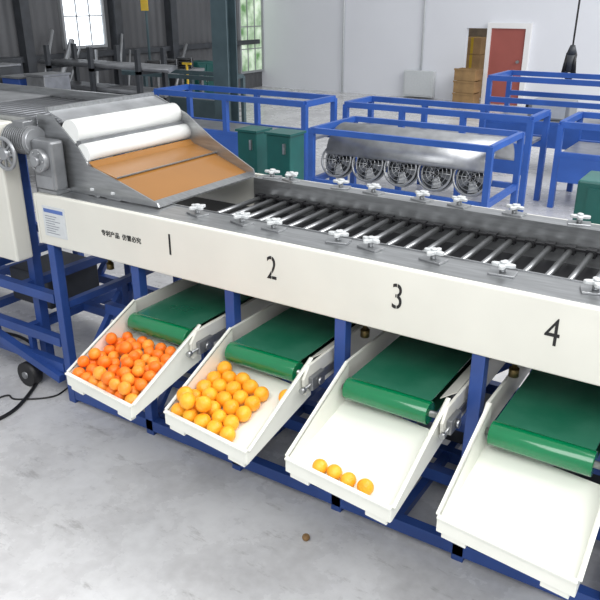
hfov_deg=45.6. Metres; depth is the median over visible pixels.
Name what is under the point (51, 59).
tube
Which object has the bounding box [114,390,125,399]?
orange
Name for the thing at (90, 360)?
orange
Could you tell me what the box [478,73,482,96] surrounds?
carton
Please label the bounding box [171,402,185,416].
orange
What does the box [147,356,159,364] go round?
orange
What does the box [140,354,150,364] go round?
orange
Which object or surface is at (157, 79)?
bench
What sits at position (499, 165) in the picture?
frame
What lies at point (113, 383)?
orange
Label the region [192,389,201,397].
orange
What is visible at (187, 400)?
orange
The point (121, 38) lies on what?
pipe
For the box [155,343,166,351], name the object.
orange
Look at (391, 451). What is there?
tray
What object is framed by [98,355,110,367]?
orange
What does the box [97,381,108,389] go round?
orange
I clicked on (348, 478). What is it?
orange
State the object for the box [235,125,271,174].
base cabinet
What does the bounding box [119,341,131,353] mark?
orange
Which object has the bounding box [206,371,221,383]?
orange
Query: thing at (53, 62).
tube
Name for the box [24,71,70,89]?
box
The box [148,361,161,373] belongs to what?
orange
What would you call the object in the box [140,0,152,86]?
pole
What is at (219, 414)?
orange
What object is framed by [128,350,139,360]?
orange
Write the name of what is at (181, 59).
coil
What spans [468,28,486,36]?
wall
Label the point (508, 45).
door
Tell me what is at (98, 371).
orange
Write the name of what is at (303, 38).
wall
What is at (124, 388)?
orange
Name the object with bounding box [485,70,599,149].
frame
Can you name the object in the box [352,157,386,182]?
fan
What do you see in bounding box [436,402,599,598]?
tray
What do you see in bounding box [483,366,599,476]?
conveyor
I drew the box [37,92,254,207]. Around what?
chute
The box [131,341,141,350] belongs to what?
orange
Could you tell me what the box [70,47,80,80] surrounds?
pipe
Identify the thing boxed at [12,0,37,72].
trim
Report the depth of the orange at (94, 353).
2.99 m
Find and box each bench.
[0,57,23,73]
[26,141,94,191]
[135,67,204,92]
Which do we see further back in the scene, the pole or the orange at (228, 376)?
the pole
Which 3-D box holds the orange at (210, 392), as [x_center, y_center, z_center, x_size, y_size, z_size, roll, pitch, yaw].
[-0.347,0.368,2.751,0.065,0.064,0.065,-12,26,-27]
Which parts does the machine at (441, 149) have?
post, rail, rail, post, rail, rail, rail, rail, post, rail, rail, post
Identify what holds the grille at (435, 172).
attached to the fan at (434, 179)
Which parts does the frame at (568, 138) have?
post, rail, post, rail, panel, rail, rail, rail, rail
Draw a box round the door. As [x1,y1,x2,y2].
[480,23,532,105]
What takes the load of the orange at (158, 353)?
on the tray at (178, 364)
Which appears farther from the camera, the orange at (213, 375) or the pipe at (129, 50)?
the pipe at (129, 50)
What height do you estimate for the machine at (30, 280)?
1.480 m
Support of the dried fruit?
on the floor
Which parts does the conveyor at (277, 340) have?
plate, plate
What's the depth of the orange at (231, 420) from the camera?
2.58 m
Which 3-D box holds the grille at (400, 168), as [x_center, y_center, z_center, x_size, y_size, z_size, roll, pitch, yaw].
[0.867,-1.145,6.198,0.290,0.290,0.006,14,9,30]
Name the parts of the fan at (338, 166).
blade, blade, plate, blade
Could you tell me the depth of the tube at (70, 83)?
10.05 m
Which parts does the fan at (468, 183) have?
blade, plate, blade, blade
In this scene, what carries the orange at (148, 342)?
in the tray at (178, 364)
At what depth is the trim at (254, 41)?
14.24 m
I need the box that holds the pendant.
[561,0,580,78]
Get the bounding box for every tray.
[65,299,200,420]
[163,327,312,466]
[284,361,450,524]
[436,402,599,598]
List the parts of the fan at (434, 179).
blade, blade, plate, blade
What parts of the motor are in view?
ribbed motor, mounting plate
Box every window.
[57,0,107,49]
[237,0,263,73]
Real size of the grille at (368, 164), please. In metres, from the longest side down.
0.290 x 0.290 x 0.006 m
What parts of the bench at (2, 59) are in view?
door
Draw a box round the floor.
[0,86,599,599]
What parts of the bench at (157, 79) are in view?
leg, leg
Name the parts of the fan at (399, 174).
blade, blade, plate, blade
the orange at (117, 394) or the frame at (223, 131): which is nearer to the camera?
the orange at (117, 394)
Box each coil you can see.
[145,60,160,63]
[167,58,178,69]
[176,57,193,68]
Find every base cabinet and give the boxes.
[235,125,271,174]
[264,128,305,179]
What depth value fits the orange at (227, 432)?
2.53 m
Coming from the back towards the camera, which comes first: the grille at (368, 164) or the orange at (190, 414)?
the grille at (368, 164)
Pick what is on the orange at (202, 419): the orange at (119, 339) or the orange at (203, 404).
the orange at (203, 404)
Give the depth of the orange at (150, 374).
2.81 m
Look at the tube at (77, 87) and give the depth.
9.94 m
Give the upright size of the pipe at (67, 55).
1.357 m
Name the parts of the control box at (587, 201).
door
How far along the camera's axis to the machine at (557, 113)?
8.68 m
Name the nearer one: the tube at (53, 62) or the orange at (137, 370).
the orange at (137, 370)
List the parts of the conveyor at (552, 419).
plate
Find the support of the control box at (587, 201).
on the floor
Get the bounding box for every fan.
[321,148,355,177]
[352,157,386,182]
[383,161,420,186]
[417,165,455,191]
[452,170,492,196]
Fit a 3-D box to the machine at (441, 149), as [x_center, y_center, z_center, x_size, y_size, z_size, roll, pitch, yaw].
[1.018,-1.072,6.492,1.700,0.945,0.850,14,27,30]
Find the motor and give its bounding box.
[0,119,70,194]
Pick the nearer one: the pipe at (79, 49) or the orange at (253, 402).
the orange at (253, 402)
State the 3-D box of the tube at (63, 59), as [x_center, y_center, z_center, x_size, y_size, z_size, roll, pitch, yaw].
[-2.628,-3.346,10.141,2.220,0.063,0.066,14,27,30]
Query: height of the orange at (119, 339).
0.054 m
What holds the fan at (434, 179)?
hanging from the machine at (441, 149)
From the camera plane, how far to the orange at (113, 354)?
3.04 m
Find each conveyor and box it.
[127,279,273,358]
[225,302,383,394]
[342,331,505,440]
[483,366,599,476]
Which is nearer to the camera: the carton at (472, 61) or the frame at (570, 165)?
the frame at (570, 165)
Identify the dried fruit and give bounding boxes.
[302,533,309,540]
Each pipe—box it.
[44,29,53,71]
[60,38,74,71]
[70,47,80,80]
[94,49,98,82]
[120,33,122,61]
[128,50,130,84]
[174,43,187,85]
[341,0,344,92]
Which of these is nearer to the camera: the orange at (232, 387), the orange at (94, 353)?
the orange at (232, 387)
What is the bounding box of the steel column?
[210,0,239,121]
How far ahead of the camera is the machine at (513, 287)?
2.91 m
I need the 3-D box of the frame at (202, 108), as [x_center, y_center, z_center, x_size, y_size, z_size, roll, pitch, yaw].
[-1.944,-3.235,11.657,2.156,0.930,0.658,14,27,30]
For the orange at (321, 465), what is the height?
0.056 m
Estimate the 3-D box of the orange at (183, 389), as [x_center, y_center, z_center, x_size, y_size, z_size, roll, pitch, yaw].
[-0.436,0.359,2.705,0.062,0.065,0.065,13,26,28]
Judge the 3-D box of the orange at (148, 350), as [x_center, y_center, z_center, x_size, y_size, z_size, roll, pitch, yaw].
[-0.644,0.224,3.052,0.048,0.051,0.051,-12,26,-26]
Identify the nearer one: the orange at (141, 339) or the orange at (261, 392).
the orange at (261, 392)
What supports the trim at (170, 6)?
attached to the wall at (193, 16)
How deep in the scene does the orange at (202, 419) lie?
2.60 m
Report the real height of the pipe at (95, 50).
1.143 m
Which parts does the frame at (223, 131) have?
rail, post, rail, panel, post, rail, post, rail, rail, post, rail, post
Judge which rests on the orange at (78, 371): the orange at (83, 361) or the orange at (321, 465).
the orange at (83, 361)
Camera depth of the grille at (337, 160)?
6.52 m
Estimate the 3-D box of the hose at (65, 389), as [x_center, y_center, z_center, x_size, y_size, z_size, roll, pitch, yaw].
[-1.422,0.509,3.938,0.518,0.010,0.172,-16,27,-33]
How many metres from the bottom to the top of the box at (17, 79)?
0.219 m
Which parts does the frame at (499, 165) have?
post, rail, post, post, post, rail, rail, post, post, panel, post, rail, post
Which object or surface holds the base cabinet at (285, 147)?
on the floor
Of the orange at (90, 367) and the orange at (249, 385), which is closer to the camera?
the orange at (249, 385)
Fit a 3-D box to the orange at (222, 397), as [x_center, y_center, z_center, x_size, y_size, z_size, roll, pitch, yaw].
[-0.289,0.379,2.724,0.063,0.064,0.059,13,26,29]
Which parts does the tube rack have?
post, arm, post, post, arm, post, post, arm, post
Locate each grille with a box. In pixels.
[323,154,349,174]
[354,157,380,179]
[385,161,412,182]
[419,166,449,188]
[454,171,483,193]
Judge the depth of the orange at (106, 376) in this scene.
2.82 m
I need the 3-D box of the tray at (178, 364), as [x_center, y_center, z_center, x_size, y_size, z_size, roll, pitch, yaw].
[-0.696,0.237,2.976,0.435,0.258,0.469,14,27,30]
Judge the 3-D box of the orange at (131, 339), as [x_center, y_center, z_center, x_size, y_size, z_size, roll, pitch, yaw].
[-0.742,0.189,3.131,0.052,0.051,0.050,-13,26,-28]
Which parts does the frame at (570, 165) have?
post, rail, post, panel, rail, rail, rail, rail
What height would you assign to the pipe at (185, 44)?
1.152 m
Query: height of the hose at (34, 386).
0.020 m
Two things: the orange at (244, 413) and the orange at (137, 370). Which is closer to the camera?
the orange at (244, 413)
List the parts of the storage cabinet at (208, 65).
door, door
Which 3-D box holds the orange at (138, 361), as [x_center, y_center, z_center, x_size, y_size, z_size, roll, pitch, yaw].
[-0.669,0.275,2.966,0.055,0.058,0.058,-20,30,-39]
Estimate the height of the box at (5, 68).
0.319 m
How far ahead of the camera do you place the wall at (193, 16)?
14.03 m
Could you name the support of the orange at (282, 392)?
in the tray at (252, 435)
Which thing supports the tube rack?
on the floor
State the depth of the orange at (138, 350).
3.03 m
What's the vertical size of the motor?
0.327 m
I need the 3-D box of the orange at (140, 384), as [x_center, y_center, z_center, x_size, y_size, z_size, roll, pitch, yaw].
[-0.621,0.332,2.792,0.052,0.052,0.053,4,23,10]
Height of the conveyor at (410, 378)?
0.141 m
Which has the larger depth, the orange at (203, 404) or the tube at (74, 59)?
the tube at (74, 59)
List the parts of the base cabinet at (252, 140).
handle, lid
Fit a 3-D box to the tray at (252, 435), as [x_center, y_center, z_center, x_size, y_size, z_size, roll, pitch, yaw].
[-0.236,0.353,2.702,0.435,0.258,0.469,14,27,30]
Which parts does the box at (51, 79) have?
lid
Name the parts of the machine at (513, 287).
panel, label plate, leg, leg, leg, leg, star knob, leg, leg, star knob, star knob, star knob, star knob, panel, rail, star knob, leg, star knob, star knob, star knob, panel, star knob, roller chain, rail, star knob, star knob, leg, star knob, star knob, star knob, star knob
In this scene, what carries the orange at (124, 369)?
on the orange
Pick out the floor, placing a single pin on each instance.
(95, 505)
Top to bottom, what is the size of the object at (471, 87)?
0.235 m
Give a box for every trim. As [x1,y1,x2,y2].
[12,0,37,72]
[17,39,259,62]
[107,0,127,93]
[164,0,179,85]
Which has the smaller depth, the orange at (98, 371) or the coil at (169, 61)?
the orange at (98, 371)
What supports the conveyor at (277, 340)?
attached to the machine at (513, 287)
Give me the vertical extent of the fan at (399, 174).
0.326 m
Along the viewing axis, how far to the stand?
12.77 m
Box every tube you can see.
[39,60,171,72]
[51,59,172,70]
[54,59,173,70]
[63,59,174,69]
[70,81,153,88]
[70,82,153,90]
[70,83,152,90]
[70,84,167,97]
[71,81,154,88]
[74,59,176,69]
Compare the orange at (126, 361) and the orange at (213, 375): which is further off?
the orange at (126, 361)
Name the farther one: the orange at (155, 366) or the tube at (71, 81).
the tube at (71, 81)
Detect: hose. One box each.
[0,332,42,419]
[0,387,67,399]
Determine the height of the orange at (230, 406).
0.064 m
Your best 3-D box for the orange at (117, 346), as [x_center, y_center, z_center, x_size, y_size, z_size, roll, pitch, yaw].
[-0.770,0.214,3.090,0.055,0.058,0.058,6,23,13]
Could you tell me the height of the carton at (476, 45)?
0.349 m
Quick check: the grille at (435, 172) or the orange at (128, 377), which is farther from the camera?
the grille at (435, 172)
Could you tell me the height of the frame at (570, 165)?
0.880 m
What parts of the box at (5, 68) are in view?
lid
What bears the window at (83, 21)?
in the wall at (193, 16)
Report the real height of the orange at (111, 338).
0.052 m
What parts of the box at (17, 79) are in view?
lid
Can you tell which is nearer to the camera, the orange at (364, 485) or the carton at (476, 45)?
the orange at (364, 485)
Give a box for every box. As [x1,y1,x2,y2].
[0,62,20,82]
[0,73,27,85]
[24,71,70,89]
[403,0,435,97]
[572,171,599,223]
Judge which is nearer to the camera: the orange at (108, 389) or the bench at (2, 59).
the orange at (108, 389)
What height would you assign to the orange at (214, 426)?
0.062 m
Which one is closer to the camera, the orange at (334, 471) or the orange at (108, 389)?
the orange at (334, 471)
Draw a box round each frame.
[121,69,245,121]
[152,84,336,180]
[342,96,550,211]
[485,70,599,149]
[547,111,599,207]
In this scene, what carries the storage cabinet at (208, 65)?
on the floor
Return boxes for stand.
[182,62,191,83]
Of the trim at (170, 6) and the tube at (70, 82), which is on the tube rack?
the tube at (70, 82)
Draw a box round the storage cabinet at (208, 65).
[184,60,213,92]
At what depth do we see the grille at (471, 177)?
5.89 m
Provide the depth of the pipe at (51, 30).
12.21 m
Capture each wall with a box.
[0,0,261,93]
[262,0,599,110]
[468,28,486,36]
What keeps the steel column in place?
on the floor
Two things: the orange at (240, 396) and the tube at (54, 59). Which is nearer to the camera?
the orange at (240, 396)
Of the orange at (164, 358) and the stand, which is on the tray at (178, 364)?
the orange at (164, 358)
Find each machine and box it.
[0,83,162,385]
[33,168,599,599]
[308,116,524,209]
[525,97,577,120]
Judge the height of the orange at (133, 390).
0.052 m
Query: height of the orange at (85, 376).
0.053 m
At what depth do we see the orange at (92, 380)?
2.88 m
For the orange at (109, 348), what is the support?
in the tray at (178, 364)
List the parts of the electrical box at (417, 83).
door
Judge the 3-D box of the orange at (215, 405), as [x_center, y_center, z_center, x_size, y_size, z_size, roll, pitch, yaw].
[-0.328,0.408,2.684,0.061,0.059,0.061,-15,27,-32]
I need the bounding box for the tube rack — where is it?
[43,43,169,149]
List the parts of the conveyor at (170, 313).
plate, plate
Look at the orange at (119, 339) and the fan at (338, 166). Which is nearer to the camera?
the orange at (119, 339)
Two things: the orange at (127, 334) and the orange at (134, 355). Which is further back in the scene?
the orange at (127, 334)
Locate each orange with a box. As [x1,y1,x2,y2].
[72,367,85,377]
[77,355,88,367]
[80,372,91,381]
[86,363,97,374]
[88,348,100,359]
[88,375,100,385]
[89,358,96,363]
[93,366,106,379]
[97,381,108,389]
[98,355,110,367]
[101,371,114,384]
[103,344,114,355]
[105,332,116,343]
[105,386,116,394]
[108,351,119,358]
[108,364,119,374]
[109,378,120,390]
[111,358,119,366]
[112,337,124,347]
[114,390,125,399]
[115,343,122,355]
[118,366,131,377]
[118,381,131,394]
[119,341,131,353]
[121,357,133,367]
[121,373,134,385]
[122,331,132,340]
[124,393,137,403]
[126,337,135,342]
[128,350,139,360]
[129,386,140,394]
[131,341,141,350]
[132,359,145,367]
[132,365,144,376]
[134,378,147,391]
[135,349,142,357]
[137,336,147,344]
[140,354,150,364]
[142,339,154,349]
[144,346,153,356]
[144,370,155,381]
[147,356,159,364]
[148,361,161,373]
[152,349,163,358]
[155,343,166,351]
[160,353,171,362]
[165,346,175,354]
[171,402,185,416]
[176,386,193,400]
[179,392,195,409]
[182,408,197,422]
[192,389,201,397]
[194,413,210,428]
[195,396,211,412]
[196,379,211,393]
[201,387,217,400]
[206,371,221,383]
[206,401,220,416]
[207,420,222,434]
[211,409,226,424]
[212,378,226,392]
[216,391,231,406]
[217,361,231,375]
[219,426,235,441]
[222,370,235,383]
[223,399,238,414]
[223,414,238,429]
[225,381,241,397]
[233,390,248,405]
[235,372,250,385]
[235,406,251,421]
[242,379,258,395]
[244,396,260,411]
[254,386,268,401]
[278,389,286,400]
[312,459,327,473]
[326,464,342,479]
[340,472,356,486]
[357,478,373,494]
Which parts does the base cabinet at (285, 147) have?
handle, lid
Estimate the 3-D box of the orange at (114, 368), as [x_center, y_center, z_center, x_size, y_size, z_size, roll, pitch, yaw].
[-0.772,0.293,2.965,0.052,0.049,0.052,-6,24,-15]
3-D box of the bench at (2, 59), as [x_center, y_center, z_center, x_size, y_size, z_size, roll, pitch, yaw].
[-4.734,-3.292,11.510,0.435,1.150,0.500,14,27,30]
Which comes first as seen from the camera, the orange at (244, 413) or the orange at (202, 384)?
the orange at (244, 413)
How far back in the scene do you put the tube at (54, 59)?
9.96 m
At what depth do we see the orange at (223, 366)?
2.87 m
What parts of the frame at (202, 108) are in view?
post, rail, rail, post, panel, rail, post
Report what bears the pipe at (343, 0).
attached to the wall at (303, 38)
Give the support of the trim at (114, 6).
attached to the wall at (193, 16)
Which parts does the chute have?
plate, plate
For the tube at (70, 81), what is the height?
0.063 m
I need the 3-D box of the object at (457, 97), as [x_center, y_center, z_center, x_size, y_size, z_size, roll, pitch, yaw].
[3.447,-4.194,14.834,0.460,0.235,0.410,14,27,30]
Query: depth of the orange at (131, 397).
2.75 m
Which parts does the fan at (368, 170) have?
blade, blade, plate, blade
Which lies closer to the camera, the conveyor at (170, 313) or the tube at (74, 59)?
the conveyor at (170, 313)
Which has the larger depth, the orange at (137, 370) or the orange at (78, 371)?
the orange at (78, 371)
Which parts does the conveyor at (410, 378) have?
plate, plate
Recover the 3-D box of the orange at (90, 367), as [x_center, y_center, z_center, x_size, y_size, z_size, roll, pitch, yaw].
[-0.864,0.292,2.981,0.058,0.057,0.057,0,23,0]
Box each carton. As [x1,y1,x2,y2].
[466,54,484,72]
[467,37,486,54]
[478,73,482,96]
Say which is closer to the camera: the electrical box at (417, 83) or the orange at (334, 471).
the orange at (334, 471)
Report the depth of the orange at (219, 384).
2.77 m
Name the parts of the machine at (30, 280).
casing, rail, leg, leg, leg, rail, leg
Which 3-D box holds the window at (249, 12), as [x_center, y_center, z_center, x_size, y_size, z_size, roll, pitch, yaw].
[-1.172,-6.470,17.028,0.070,2.000,0.957,14,27,30]
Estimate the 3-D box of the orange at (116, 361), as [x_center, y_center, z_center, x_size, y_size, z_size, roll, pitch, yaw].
[-0.782,0.268,3.010,0.048,0.050,0.050,-4,23,-10]
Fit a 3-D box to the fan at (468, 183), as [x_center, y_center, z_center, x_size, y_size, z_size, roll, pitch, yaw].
[1.428,-1.012,5.917,0.318,0.326,0.183,13,26,28]

